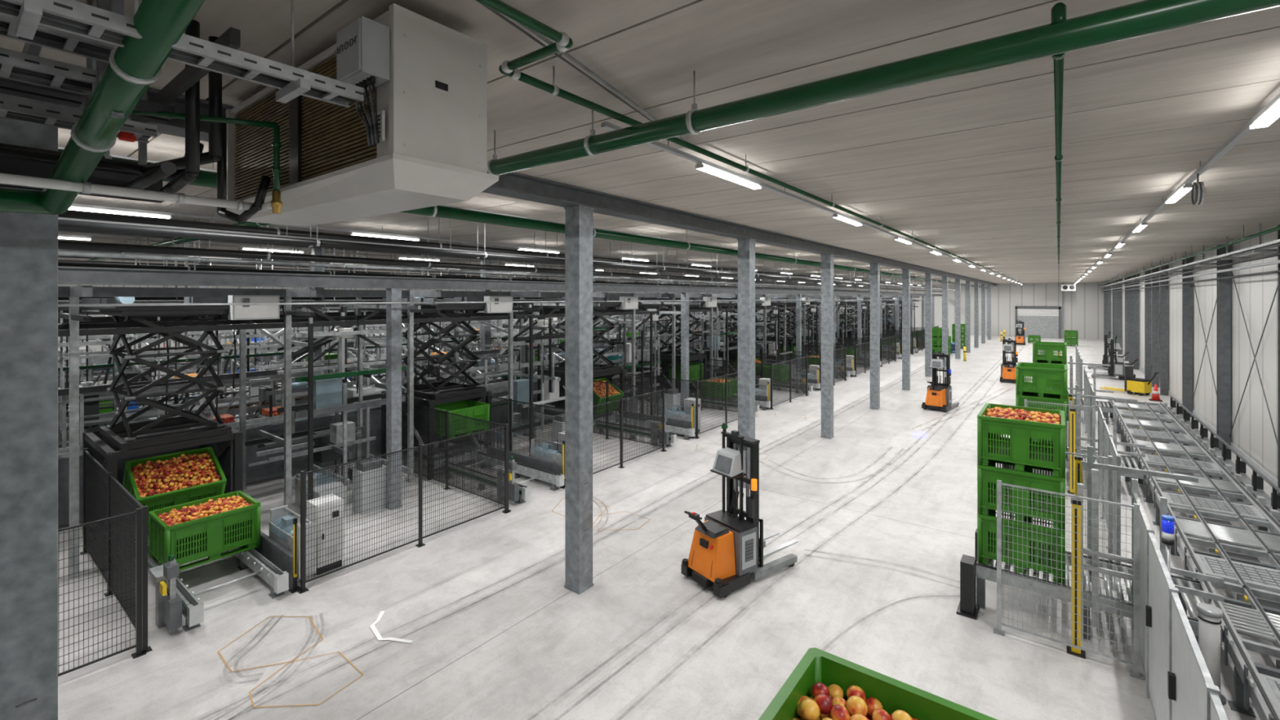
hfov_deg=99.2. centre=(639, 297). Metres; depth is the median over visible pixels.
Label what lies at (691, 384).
fence
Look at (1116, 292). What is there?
wall column
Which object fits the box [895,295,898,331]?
column
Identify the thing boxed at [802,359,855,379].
conveyor
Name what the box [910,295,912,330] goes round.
column
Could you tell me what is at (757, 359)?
crate
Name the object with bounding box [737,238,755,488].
support column
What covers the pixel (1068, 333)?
crate
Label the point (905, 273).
support column
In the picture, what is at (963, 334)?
crate
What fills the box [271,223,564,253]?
strip light
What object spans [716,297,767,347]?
scissor lift
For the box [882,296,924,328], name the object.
frame
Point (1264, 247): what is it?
cable tray
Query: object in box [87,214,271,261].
pipe
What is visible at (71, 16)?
cable tray
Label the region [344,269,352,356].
support column
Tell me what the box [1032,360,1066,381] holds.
crate
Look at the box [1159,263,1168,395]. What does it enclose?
wall column
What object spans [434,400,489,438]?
crate
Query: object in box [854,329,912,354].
fence
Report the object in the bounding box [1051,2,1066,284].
pipe
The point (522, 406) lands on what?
fence
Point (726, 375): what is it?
fence
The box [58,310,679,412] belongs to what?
conveyor
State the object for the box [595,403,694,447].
conveyor
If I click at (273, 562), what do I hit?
conveyor
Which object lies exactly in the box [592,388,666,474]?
fence
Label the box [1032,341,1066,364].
crate
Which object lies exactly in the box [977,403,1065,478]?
crate
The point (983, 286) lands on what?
support column
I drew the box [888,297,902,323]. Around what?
scissor lift
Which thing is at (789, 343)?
crate tipper
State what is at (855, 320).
scissor lift
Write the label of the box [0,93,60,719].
support column
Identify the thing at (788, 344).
crate
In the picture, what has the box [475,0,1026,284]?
pipe
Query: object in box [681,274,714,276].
strip light
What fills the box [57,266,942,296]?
roof beam
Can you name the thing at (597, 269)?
strip light
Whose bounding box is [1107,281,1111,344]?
wall column
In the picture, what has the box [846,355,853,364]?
base cabinet
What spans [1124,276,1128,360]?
wall column
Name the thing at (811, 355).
crate
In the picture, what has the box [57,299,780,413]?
conveyor
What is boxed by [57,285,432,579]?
frame
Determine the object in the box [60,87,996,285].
roof beam
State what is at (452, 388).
scissor lift
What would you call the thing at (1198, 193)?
cable coil
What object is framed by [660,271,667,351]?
support column
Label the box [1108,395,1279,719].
conveyor
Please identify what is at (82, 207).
strip light
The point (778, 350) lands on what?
fence
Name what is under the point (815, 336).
crate tipper
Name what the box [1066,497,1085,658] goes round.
post
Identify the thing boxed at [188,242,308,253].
strip light
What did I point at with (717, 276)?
support column
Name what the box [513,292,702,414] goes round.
frame
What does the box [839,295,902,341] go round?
frame
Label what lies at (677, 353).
scissor lift
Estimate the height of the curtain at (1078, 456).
1.900 m
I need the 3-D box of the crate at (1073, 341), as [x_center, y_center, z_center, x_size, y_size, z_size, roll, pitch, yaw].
[39.718,4.050,50.192,1.000,0.700,1.200,0,0,38]
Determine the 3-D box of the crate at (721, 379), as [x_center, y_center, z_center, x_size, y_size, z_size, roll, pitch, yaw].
[3.230,3.671,22.087,1.000,0.719,1.200,0,0,38]
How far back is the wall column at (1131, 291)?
35.79 m
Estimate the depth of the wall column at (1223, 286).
15.74 m
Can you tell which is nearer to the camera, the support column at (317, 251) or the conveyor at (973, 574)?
the conveyor at (973, 574)
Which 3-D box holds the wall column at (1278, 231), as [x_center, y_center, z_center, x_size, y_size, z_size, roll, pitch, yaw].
[13.512,1.425,11.383,0.310,5.950,0.360,0,0,38]
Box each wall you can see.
[57,284,737,386]
[762,282,1105,339]
[1100,223,1279,293]
[1111,225,1277,479]
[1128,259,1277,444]
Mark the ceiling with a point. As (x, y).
(965, 164)
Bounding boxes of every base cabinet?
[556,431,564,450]
[681,398,700,434]
[758,377,770,399]
[807,364,819,382]
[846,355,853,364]
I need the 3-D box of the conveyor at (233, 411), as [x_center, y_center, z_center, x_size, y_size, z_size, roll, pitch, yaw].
[3.648,2.250,36.250,1.633,4.300,72.996,0,0,38]
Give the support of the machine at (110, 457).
on the floor
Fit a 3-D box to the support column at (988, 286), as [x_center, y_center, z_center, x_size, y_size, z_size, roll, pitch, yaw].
[36.747,1.510,57.320,0.324,5.780,0.324,0,0,38]
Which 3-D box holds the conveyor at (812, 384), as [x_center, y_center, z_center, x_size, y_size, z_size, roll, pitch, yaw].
[7.039,3.890,26.393,3.090,1.020,1.870,0,0,38]
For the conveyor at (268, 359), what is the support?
on the floor
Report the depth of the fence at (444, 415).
12.54 m
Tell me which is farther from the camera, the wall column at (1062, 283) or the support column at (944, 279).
the wall column at (1062, 283)
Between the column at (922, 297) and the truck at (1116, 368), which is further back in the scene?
the column at (922, 297)
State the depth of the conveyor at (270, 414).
13.38 m
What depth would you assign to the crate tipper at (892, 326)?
49.16 m
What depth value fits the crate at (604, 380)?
18.34 m
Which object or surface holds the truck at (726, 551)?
on the floor
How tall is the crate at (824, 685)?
0.700 m
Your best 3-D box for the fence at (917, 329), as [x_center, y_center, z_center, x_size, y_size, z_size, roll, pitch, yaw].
[22.950,3.500,48.199,4.420,1.800,0.120,0,0,38]
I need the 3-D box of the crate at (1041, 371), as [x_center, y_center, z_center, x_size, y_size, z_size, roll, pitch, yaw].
[10.030,2.040,13.606,1.000,0.700,1.200,0,0,38]
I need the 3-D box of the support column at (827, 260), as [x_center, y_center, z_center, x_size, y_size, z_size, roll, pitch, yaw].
[5.921,1.510,17.219,0.324,5.780,0.324,0,0,38]
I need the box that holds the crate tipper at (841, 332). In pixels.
[820,330,857,349]
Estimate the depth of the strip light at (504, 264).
23.61 m
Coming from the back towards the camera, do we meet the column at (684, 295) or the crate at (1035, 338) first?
the crate at (1035, 338)
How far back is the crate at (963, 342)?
47.19 m
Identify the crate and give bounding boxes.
[122,446,226,528]
[148,490,261,571]
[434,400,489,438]
[592,377,621,415]
[668,362,703,382]
[702,377,737,399]
[733,356,764,374]
[758,647,997,719]
[763,365,789,382]
[779,344,795,358]
[809,355,819,364]
[838,348,854,360]
[932,327,948,337]
[932,336,948,346]
[932,345,948,354]
[948,335,951,346]
[948,345,951,354]
[951,324,965,332]
[951,331,965,340]
[951,339,965,348]
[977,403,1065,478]
[977,459,1065,531]
[977,509,1065,584]
[1015,362,1066,399]
[1015,391,1066,429]
[1027,335,1040,342]
[1029,386,1068,418]
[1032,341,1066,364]
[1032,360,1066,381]
[1032,429,1066,458]
[1064,329,1078,338]
[1064,337,1078,346]
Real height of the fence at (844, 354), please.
1.800 m
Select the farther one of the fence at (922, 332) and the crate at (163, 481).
the fence at (922, 332)
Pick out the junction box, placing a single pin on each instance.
(363, 45)
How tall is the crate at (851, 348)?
0.700 m
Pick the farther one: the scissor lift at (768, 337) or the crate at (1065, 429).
the scissor lift at (768, 337)
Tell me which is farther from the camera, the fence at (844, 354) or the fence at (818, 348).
the fence at (818, 348)
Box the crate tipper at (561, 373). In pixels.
[540,368,624,425]
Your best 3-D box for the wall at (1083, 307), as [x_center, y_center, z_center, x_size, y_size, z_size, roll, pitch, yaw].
[32.272,1.375,69.917,41.950,6.050,0.200,0,0,38]
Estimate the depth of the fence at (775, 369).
22.64 m
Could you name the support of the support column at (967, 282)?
on the floor
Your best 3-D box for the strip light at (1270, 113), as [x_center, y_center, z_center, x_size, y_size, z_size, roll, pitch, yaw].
[21.792,-1.547,26.133,0.104,0.202,81.400,0,0,38]
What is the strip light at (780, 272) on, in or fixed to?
hanging from the ceiling
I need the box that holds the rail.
[1169,395,1279,523]
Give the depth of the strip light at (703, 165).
7.03 m
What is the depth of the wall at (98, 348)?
30.89 m
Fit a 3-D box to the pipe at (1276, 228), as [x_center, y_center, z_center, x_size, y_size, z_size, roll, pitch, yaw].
[23.338,-1.467,24.945,0.070,0.361,81.800,0,0,38]
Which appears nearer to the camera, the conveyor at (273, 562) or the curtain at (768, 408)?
the conveyor at (273, 562)
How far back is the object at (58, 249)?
21.72 m
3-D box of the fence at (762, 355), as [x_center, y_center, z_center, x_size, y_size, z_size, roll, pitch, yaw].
[5.824,3.500,25.921,4.420,1.800,0.120,0,0,38]
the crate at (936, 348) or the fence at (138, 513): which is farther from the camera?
the crate at (936, 348)
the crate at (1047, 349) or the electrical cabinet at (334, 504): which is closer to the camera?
the electrical cabinet at (334, 504)
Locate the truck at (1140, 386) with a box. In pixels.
[1099,365,1159,395]
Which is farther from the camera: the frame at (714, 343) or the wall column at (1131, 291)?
the wall column at (1131, 291)
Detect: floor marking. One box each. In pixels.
[217,413,834,707]
[369,610,413,643]
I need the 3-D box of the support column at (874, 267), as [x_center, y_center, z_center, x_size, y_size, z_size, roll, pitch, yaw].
[9.346,1.510,21.675,0.324,5.780,0.324,0,0,38]
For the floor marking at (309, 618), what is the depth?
6.65 m
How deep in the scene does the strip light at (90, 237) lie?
13.09 m
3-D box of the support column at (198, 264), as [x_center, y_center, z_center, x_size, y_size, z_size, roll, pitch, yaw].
[-17.402,1.510,21.664,0.284,5.780,0.284,0,0,38]
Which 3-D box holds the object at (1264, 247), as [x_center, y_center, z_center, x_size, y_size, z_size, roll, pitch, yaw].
[23.651,-1.087,24.704,0.490,1.123,81.800,0,0,38]
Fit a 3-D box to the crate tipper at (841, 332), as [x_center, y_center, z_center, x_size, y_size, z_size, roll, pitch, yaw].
[15.211,3.445,41.446,2.320,1.910,2.160,0,0,38]
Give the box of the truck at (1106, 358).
[1087,331,1128,368]
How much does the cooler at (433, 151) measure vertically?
1.048 m
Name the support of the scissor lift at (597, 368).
on the crate tipper at (561, 373)
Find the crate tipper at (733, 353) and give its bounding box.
[706,346,762,380]
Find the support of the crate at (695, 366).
on the crate tipper at (704, 357)
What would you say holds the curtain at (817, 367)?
on the floor
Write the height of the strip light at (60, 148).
0.262 m
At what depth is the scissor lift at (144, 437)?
9.73 m
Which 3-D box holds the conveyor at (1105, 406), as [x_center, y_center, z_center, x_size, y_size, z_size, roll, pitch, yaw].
[15.703,3.300,20.124,2.630,2.200,1.950,0,0,38]
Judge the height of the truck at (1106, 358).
2.360 m
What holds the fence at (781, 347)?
on the floor
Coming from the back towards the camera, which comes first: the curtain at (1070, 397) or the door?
the door
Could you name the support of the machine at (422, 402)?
on the floor
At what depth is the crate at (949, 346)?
42.37 m
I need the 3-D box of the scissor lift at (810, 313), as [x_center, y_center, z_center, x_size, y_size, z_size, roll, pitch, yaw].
[11.841,1.245,36.734,2.400,2.646,1.900,0,0,38]
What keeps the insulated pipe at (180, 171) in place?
attached to the ceiling
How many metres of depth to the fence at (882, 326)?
49.16 m
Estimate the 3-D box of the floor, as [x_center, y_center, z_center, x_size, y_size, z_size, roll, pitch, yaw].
[7.224,4.500,37.332,41.950,0.200,82.000,0,0,38]
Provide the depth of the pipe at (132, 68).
2.33 m
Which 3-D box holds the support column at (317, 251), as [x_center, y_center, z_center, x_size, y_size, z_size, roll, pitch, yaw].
[-8.998,1.510,15.204,0.284,5.780,0.284,0,0,38]
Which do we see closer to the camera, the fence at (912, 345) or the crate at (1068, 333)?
the fence at (912, 345)
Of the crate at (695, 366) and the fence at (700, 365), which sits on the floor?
the fence at (700, 365)
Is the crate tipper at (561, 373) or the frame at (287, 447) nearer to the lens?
the frame at (287, 447)
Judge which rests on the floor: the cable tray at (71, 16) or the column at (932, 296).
the column at (932, 296)
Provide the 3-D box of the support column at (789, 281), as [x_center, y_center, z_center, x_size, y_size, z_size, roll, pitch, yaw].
[11.553,1.510,41.938,0.284,5.780,0.284,0,0,38]
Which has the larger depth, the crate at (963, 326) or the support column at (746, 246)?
the crate at (963, 326)
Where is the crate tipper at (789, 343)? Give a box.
[757,338,803,365]
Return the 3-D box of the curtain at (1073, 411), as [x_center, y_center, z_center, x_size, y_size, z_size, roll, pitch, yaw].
[9.767,3.450,12.295,0.180,1.900,0.180,0,0,38]
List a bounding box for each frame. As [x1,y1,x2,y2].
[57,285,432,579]
[341,289,604,482]
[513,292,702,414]
[617,293,765,395]
[691,293,810,377]
[755,294,842,364]
[780,295,867,355]
[810,295,888,346]
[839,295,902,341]
[863,296,917,337]
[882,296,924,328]
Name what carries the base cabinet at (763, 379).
on the floor
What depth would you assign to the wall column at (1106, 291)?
53.63 m
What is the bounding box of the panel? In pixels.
[1131,478,1228,719]
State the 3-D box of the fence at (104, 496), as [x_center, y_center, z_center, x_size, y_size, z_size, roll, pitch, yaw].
[-7.876,3.500,8.098,4.420,1.800,0.120,0,0,38]
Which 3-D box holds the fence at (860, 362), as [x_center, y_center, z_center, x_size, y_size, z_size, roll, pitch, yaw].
[13.220,3.500,31.965,0.120,1.800,3.920,0,0,38]
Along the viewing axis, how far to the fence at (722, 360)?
22.72 m
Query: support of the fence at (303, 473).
on the floor
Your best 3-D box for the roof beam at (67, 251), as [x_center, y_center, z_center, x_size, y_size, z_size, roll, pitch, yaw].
[-0.685,-1.514,43.411,0.320,0.268,81.900,0,0,38]
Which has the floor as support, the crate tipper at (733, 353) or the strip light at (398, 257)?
the crate tipper at (733, 353)
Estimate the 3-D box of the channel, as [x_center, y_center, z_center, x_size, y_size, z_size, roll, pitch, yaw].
[-4.301,-1.164,2.675,0.120,0.968,3.000,0,0,38]
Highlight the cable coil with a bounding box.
[1191,173,1204,204]
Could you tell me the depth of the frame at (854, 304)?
42.76 m
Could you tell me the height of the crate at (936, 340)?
0.700 m
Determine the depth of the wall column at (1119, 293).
42.45 m
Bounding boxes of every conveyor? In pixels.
[57,299,697,403]
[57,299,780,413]
[57,304,884,471]
[57,307,821,459]
[57,307,866,456]
[57,308,818,416]
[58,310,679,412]
[147,505,315,635]
[448,437,564,505]
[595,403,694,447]
[698,383,770,412]
[755,368,820,393]
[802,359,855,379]
[853,351,881,367]
[869,345,901,359]
[911,341,917,354]
[956,445,1224,644]
[1003,384,1145,496]
[1066,355,1113,424]
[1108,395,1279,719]
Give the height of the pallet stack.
0.760 m
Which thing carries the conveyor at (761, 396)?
on the floor
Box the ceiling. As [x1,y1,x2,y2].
[0,0,1279,286]
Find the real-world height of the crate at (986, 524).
0.700 m
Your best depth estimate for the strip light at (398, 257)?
19.48 m
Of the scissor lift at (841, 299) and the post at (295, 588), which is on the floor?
the post at (295, 588)
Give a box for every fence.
[57,507,146,676]
[80,448,152,654]
[297,424,510,594]
[401,401,511,511]
[460,395,564,455]
[557,375,666,451]
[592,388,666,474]
[594,373,699,437]
[656,360,737,412]
[680,358,773,408]
[694,372,737,439]
[721,351,807,395]
[755,349,821,389]
[768,343,844,380]
[770,355,808,409]
[792,342,855,376]
[806,337,870,367]
[814,337,880,366]
[819,346,846,390]
[835,333,895,360]
[840,333,901,358]
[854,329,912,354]
[854,342,870,377]
[863,328,917,352]
[880,335,896,366]
[882,326,923,337]
[882,327,924,347]
[900,331,913,359]
[917,328,924,352]
[993,479,1144,680]
[1010,344,1124,591]
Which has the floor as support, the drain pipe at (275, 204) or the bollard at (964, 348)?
the bollard at (964, 348)
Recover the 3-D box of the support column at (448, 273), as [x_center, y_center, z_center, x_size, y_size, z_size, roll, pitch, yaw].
[-10.552,1.510,30.575,0.284,5.780,0.284,0,0,38]
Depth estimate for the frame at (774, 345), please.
29.11 m
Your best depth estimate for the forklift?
21.50 m
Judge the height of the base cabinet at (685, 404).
1.100 m
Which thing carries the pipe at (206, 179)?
hanging from the ceiling
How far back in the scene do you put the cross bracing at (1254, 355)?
14.54 m
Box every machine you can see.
[82,420,242,543]
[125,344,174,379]
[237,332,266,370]
[381,385,492,479]
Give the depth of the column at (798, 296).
29.18 m
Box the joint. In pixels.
[357,338,1234,719]
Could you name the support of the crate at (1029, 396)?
on the crate at (1065, 429)
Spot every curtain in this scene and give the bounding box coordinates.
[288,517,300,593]
[560,440,564,488]
[689,403,694,439]
[767,382,769,409]
[816,367,819,390]
[1067,408,1075,494]
[1068,394,1073,408]
[1074,454,1082,494]
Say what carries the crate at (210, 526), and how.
on the conveyor at (273, 562)
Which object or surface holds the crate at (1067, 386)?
on the crate
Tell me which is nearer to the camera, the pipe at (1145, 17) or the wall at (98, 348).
the pipe at (1145, 17)
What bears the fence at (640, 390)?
on the floor
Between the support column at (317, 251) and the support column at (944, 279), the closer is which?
the support column at (317, 251)
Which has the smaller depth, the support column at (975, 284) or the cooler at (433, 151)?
the cooler at (433, 151)
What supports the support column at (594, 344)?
on the floor
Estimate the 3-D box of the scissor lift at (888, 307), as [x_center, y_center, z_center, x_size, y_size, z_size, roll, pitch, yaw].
[22.116,1.245,50.101,2.400,2.646,1.900,0,0,38]
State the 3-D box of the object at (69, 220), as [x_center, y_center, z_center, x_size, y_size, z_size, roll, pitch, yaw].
[7.410,-1.081,34.666,13.615,1.134,74.000,0,0,38]
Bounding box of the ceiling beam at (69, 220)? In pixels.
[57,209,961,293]
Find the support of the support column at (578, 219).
on the floor
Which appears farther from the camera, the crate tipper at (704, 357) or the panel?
the crate tipper at (704, 357)
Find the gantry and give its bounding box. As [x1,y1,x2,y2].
[57,220,887,395]
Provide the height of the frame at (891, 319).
4.580 m
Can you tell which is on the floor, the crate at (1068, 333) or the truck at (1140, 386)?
the truck at (1140, 386)
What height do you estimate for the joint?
0.001 m
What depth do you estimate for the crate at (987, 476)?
7.55 m
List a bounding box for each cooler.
[226,3,498,226]
[1061,284,1075,290]
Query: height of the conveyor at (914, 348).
1.020 m
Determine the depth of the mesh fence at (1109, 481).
10.14 m
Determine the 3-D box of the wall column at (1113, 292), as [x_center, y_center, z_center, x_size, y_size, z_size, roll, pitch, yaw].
[40.913,1.425,47.029,0.310,5.950,0.360,0,0,38]
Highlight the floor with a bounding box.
[57,334,1279,719]
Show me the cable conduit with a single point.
(540, 36)
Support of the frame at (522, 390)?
on the floor
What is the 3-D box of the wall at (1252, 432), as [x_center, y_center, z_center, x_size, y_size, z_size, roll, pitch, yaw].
[23.932,1.375,24.488,0.200,6.050,82.000,0,0,38]
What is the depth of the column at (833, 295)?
33.61 m
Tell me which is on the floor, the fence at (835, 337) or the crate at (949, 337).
the fence at (835, 337)
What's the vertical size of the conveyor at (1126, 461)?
2.200 m
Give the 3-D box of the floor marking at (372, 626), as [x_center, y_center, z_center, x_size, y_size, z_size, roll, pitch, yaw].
[-3.333,4.391,7.212,1.000,0.001,0.388,0,0,38]
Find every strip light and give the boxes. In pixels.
[57,146,964,284]
[57,234,163,242]
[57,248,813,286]
[68,203,232,221]
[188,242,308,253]
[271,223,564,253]
[324,251,480,262]
[490,262,564,267]
[592,252,737,267]
[595,268,661,274]
[600,121,1023,284]
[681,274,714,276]
[755,268,821,276]
[1074,93,1279,284]
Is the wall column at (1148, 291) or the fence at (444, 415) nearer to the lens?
the fence at (444, 415)
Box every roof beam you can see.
[57,229,897,287]
[57,250,813,288]
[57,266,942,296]
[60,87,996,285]
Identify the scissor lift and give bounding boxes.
[80,297,249,451]
[382,297,498,399]
[542,297,630,373]
[640,297,711,358]
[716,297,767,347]
[761,297,807,341]
[801,297,838,335]
[838,297,862,332]
[851,297,870,328]
[882,297,893,325]
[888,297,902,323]
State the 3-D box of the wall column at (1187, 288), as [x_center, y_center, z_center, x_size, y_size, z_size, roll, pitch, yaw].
[20.362,1.425,20.295,0.310,5.950,0.360,0,0,38]
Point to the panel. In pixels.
(1180, 684)
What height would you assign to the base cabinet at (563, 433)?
1.100 m
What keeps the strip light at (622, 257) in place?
hanging from the ceiling
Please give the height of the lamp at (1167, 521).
2.130 m
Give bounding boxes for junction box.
[336,16,390,146]
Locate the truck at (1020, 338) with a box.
[1014,319,1025,345]
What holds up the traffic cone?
on the floor
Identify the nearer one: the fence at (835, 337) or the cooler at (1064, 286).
the fence at (835, 337)
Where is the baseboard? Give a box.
[1122,351,1277,488]
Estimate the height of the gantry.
3.766 m
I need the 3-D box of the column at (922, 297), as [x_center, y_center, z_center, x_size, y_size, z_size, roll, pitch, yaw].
[29.083,2.100,55.997,0.244,4.600,0.244,0,0,38]
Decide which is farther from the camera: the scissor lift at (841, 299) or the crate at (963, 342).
the crate at (963, 342)
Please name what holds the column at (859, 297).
on the floor
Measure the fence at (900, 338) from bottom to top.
1.800 m
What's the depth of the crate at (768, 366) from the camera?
26.14 m
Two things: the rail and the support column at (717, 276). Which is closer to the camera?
the rail
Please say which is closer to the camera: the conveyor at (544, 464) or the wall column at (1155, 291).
the conveyor at (544, 464)
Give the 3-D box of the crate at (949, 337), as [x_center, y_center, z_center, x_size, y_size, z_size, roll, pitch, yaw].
[23.789,3.345,42.761,1.000,0.700,1.200,0,0,38]
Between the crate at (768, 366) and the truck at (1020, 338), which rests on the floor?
the truck at (1020, 338)
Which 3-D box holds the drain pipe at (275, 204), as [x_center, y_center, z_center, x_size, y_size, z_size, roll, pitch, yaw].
[-3.405,-0.828,2.558,0.430,0.576,2.887,0,0,43]
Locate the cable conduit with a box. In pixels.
[477,1,688,142]
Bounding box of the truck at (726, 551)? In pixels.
[680,422,798,598]
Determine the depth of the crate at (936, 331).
41.30 m
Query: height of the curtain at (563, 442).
1.080 m
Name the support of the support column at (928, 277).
on the floor
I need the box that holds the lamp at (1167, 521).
[1161,514,1174,574]
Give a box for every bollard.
[963,346,966,360]
[1196,602,1226,705]
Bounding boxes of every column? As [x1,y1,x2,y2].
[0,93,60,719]
[197,262,208,395]
[311,248,324,417]
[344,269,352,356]
[385,288,402,510]
[448,273,455,370]
[480,259,491,390]
[564,204,594,594]
[592,266,595,362]
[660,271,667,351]
[680,292,688,410]
[714,275,720,332]
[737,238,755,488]
[755,277,760,339]
[787,280,792,334]
[795,293,801,372]
[820,253,834,439]
[833,294,835,359]
[857,295,861,344]
[869,262,879,409]
[880,295,882,338]
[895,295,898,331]
[902,269,910,390]
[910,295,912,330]
[921,296,924,328]
[924,273,932,377]
[932,296,933,327]
[942,276,947,357]
[955,279,960,359]
[965,280,970,352]
[973,282,978,347]
[981,284,985,343]
[987,284,991,339]
[1062,283,1063,338]
[1102,284,1105,341]
[1105,283,1107,333]
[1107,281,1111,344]
[1112,280,1115,342]
[1115,280,1117,351]
[1116,278,1122,354]
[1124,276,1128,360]
[1128,274,1133,364]
[1133,272,1139,369]
[1144,269,1151,380]
[1151,266,1159,387]
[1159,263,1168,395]
[1182,256,1192,417]
[1216,244,1231,450]
[1277,224,1279,493]
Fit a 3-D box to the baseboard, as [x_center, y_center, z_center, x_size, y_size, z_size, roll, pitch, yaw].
[23.841,4.275,24.558,0.030,0.250,82.000,0,0,38]
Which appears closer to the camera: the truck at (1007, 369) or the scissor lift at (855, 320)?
the truck at (1007, 369)
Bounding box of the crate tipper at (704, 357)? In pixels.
[638,353,706,395]
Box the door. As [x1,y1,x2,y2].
[1015,306,1061,338]
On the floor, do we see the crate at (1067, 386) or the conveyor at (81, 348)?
the conveyor at (81, 348)
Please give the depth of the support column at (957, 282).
39.39 m
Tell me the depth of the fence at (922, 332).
44.96 m
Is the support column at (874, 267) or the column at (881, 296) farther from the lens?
the column at (881, 296)
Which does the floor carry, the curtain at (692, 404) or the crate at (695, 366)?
the curtain at (692, 404)
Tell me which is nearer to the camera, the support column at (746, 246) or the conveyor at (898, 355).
the support column at (746, 246)
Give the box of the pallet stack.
[951,342,955,353]
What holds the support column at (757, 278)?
on the floor
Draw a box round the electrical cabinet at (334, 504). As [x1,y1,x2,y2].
[306,493,343,574]
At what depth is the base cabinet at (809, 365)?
26.63 m
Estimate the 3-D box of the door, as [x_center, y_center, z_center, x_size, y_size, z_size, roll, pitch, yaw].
[44.200,2.650,60.534,4.100,3.500,0.120,0,0,38]
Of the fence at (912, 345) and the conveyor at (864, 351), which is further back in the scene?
the fence at (912, 345)
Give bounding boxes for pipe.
[0,0,204,214]
[0,19,271,223]
[0,110,282,213]
[57,148,987,288]
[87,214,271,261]
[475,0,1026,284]
[487,0,1279,176]
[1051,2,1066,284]
[1097,224,1279,285]
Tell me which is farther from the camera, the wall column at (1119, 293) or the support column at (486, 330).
the wall column at (1119, 293)
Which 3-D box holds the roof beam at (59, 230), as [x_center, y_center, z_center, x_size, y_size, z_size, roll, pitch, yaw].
[7.719,-1.514,36.951,0.320,0.268,81.900,0,0,38]
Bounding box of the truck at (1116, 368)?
[1089,335,1138,379]
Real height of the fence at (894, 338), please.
1.800 m
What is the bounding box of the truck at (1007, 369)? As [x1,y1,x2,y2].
[1000,336,1017,382]
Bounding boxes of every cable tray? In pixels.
[0,0,240,142]
[0,0,364,107]
[1100,223,1279,293]
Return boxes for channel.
[0,89,164,203]
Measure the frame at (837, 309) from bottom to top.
4.580 m
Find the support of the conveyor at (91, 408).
on the floor
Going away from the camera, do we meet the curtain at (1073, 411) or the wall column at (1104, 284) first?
the curtain at (1073, 411)
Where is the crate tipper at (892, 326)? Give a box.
[862,324,893,330]
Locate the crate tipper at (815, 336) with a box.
[791,334,821,355]
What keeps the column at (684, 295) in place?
on the floor
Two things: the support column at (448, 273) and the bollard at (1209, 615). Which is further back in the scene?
the support column at (448, 273)
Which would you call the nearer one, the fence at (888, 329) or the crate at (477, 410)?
the crate at (477, 410)
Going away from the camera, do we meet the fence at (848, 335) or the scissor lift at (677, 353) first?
the scissor lift at (677, 353)
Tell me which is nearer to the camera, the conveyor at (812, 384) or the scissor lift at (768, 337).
the conveyor at (812, 384)
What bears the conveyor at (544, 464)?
on the floor
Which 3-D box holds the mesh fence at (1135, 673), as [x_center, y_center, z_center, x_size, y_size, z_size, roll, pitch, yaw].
[5.257,3.400,6.756,1.460,2.000,0.120,0,0,38]
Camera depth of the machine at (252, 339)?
29.15 m
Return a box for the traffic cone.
[1148,384,1163,401]
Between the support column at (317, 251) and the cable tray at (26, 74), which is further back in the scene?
the support column at (317, 251)
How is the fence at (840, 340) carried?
on the floor
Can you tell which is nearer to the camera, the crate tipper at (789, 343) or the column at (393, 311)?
the column at (393, 311)
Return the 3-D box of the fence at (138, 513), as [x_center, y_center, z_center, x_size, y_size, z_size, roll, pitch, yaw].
[-7.879,3.500,4.518,0.120,1.800,5.680,0,0,38]
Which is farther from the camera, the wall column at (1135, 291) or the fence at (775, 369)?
the wall column at (1135, 291)
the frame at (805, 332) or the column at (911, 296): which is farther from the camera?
the column at (911, 296)

